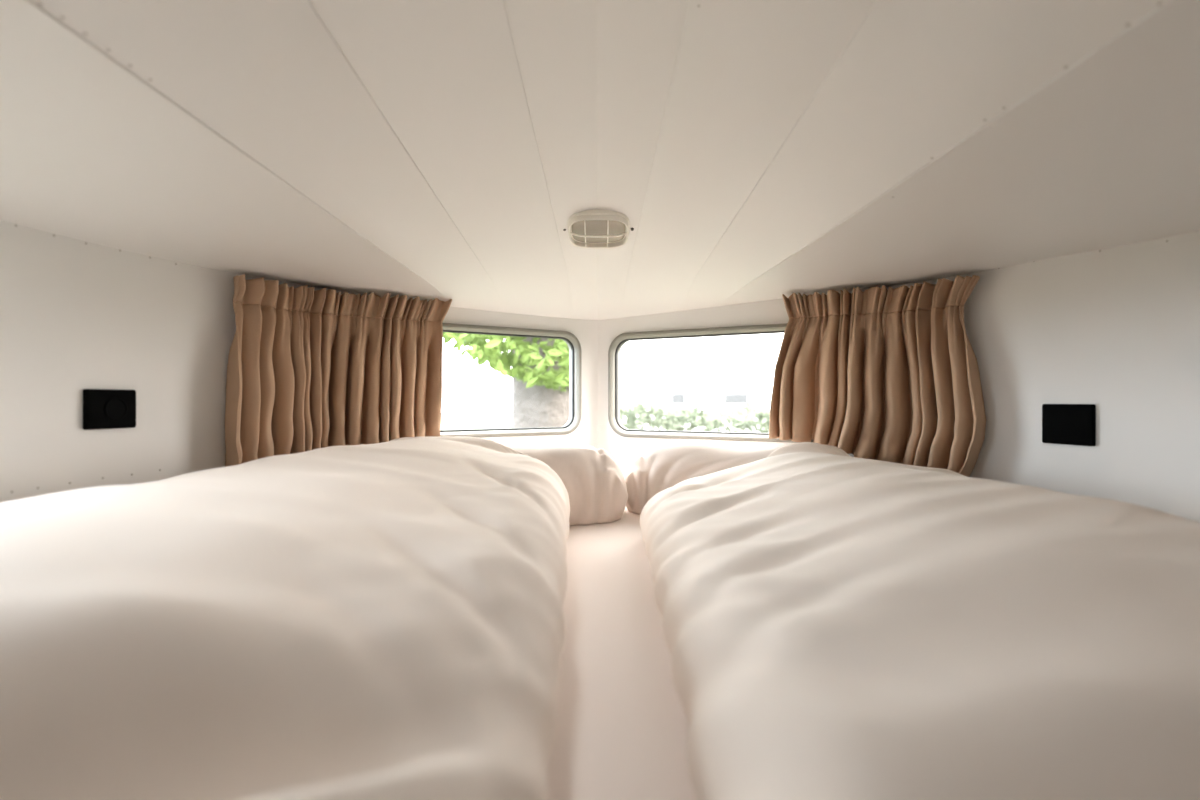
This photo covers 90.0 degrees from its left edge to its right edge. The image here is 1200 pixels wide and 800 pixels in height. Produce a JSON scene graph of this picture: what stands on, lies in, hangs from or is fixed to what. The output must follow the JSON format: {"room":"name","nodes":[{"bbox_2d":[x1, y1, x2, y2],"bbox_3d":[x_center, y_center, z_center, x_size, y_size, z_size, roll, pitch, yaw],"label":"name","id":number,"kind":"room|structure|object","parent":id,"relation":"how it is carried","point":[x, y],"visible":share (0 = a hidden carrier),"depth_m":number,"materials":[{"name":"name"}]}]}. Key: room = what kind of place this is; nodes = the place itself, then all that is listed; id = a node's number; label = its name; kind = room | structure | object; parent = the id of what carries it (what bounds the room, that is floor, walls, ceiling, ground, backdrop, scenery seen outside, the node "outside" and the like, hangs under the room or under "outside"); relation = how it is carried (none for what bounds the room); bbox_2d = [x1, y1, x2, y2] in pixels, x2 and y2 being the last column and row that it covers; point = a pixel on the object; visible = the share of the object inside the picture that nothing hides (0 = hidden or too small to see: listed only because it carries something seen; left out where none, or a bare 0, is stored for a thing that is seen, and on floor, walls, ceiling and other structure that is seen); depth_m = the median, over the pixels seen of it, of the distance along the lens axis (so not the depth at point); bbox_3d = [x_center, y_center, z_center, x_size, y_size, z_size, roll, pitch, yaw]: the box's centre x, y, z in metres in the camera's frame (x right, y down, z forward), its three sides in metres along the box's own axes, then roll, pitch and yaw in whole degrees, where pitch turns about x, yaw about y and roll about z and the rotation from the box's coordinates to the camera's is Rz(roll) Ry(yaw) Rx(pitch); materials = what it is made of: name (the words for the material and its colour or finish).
{"room":"camper van bedroom","nodes":[
{"label":"camper van bedroom","id":0,"kind":"room"},
{"bbox_2d":[0,220,597,502],"bbox_3d":[-0.726,0.476,0.591,0.516,1.488,2.699,0,0,21],"label":"wall","id":1,"kind":"structure","parent":0,"point":[76,315],"depth_m":0.98,"materials":[{"name":"grey paint"}]},
{"bbox_2d":[83,389,135,429],"bbox_3d":[-0.786,0.015,0.965,0.011,0.063,0.080,0,0,12],"label":"wall socket","id":2,"kind":"object","parent":1,"relation":"attached to","point":[102,408],"visible":1,"depth_m":0.96,"materials":[{"name":"black plastic"}]},
{"bbox_2d":[225,274,451,466],"bbox_3d":[-0.566,-0.046,1.336,0.467,0.399,0.121,0,0,-43],"label":"curtain","id":3,"kind":"object","parent":1,"relation":"hanging from","point":[308,369],"visible":0.94,"depth_m":1.32,"materials":[{"name":"fabric"}]},
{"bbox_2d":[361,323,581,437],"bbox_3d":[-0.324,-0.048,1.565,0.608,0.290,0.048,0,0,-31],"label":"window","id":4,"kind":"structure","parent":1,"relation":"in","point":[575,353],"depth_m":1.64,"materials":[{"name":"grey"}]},
{"bbox_2d":[0,0,1199,319],"bbox_3d":[0.014,-0.378,0.499,2.004,0.300,2.500,0,0,0],"label":"ceiling","id":5,"kind":"structure","parent":0,"point":[444,150],"depth_m":0.83,"materials":[{"name":"grey paint"}]},
{"bbox_2d":[563,209,633,248],"bbox_3d":[-0.003,-0.384,1.337,0.158,0.070,0.125,0,0,1],"label":"ceiling lamp","id":6,"kind":"object","parent":5,"relation":"attached to","point":[596,228],"visible":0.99,"depth_m":1.32,"materials":[{"name":"white glass"}]},
{"bbox_2d":[598,230,1199,521],"bbox_3d":[0.766,0.470,0.608,0.587,1.499,2.716,0,0,-22],"label":"wall","id":7,"kind":"structure","parent":0,"point":[1116,330],"depth_m":1.05,"materials":[{"name":"grey paint"}]},
{"bbox_2d":[608,323,813,442],"bbox_3d":[0.328,-0.043,1.580,0.668,0.295,0.048,0,0,28],"label":"window","id":8,"kind":"structure","parent":7,"relation":"in","point":[615,347],"depth_m":1.63,"materials":[{"name":"grey"}]},
{"bbox_2d":[769,275,985,476],"bbox_3d":[0.612,-0.044,1.356,0.440,0.424,0.102,0,0,36],"label":"curtain","id":9,"kind":"object","parent":7,"relation":"hanging from","point":[875,373],"visible":0.96,"depth_m":1.34,"materials":[{"name":"fabric"}]},
{"bbox_2d":[1042,404,1095,445],"bbox_3d":[0.842,0.044,1.081,0.009,0.073,0.090,0,0,-15],"label":"switch plate","id":10,"kind":"object","parent":7,"relation":"attached to","point":[1068,424],"visible":1,"depth_m":1.07,"materials":[{"name":"black plastic"}]},
{"bbox_3d":[0.015,1.240,0.492,1.970,0.040,2.483,0,0,0],"label":"floor","id":11,"kind":"structure","parent":0,"visible":0},
{"bbox_3d":[0.015,0.830,0.585,1.925,0.780,2.250,0,0,0],"label":"bed base","id":12,"kind":"object","parent":11,"relation":"on","visible":0},
{"bbox_2d":[547,507,696,799],"bbox_3d":[0.015,0.354,0.585,1.945,0.169,2.270,0,0,0],"label":"mattress","id":13,"kind":"object","parent":12,"relation":"on","point":[622,722],"visible":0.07,"depth_m":0.57,"materials":[{"name":"beige fabric"}]},
{"bbox_2d":[0,436,569,799],"bbox_3d":[-0.484,0.173,0.480,0.932,0.191,1.636,0,0,0],"label":"duvet","id":14,"kind":"object","parent":13,"relation":"on","point":[384,620],"visible":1,"depth_m":0.37,"materials":[{"name":"beige fabric"}]},
{"bbox_2d":[495,441,627,525],"bbox_3d":[-0.225,0.181,1.372,0.550,0.175,0.292,0,0,-16],"label":"pillow","id":15,"kind":"object","parent":13,"relation":"on","point":[595,485],"visible":0.35,"depth_m":1.30,"materials":[{"name":"beige fabric"}]},
{"bbox_2d":[624,440,788,513],"bbox_3d":[0.319,0.182,1.408,0.524,0.171,0.224,0,0,25],"label":"pillow","id":16,"kind":"object","parent":13,"relation":"on","point":[656,469],"visible":0.42,"depth_m":1.38,"materials":[{"name":"beige fabric"}]},
{"bbox_2d":[640,442,1199,799],"bbox_3d":[0.502,0.179,0.470,0.959,0.178,1.616,0,0,0],"label":"duvet","id":17,"kind":"object","parent":13,"relation":"on","point":[837,625],"visible":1,"depth_m":0.41,"materials":[{"name":"beige fabric"}]},
{"label":"outside","id":18,"kind":"structure","parent":0,"visible":0},
{"bbox_2d":[440,412,511,429],"bbox_3d":[0.000,1.770,0.000,180.000,0.001,180.000,0,0,0],"label":"ground","id":19,"kind":"structure","parent":18,"point":[449,420],"depth_m":51.80,"materials":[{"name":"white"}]},
{"bbox_2d":[443,332,568,427],"bbox_3d":[-0.392,-0.853,5.353,2.829,5.247,2.417,0,0,0],"label":"tree","id":20,"kind":"object","parent":19,"relation":"on","point":[538,368],"visible":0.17,"depth_m":4.78,"materials":[{"name":"green plant"}]},
{"bbox_2d":[620,399,769,432],"bbox_3d":[2.180,0.875,6.796,4.143,1.789,0.926,0,0,0],"label":"hedge","id":21,"kind":"object","parent":19,"relation":"on","point":[711,420],"visible":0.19,"depth_m":6.57,"materials":[{"name":"green plant"}]},
{"bbox_2d":[620,333,783,432],"bbox_3d":[6.000,-2.030,29.800,10.800,7.600,8.400,0,0,0],"label":"house","id":22,"kind":"structure","parent":19,"relation":"on","point":[715,373],"depth_m":26.00,"materials":[{"name":"white"}]}
]}

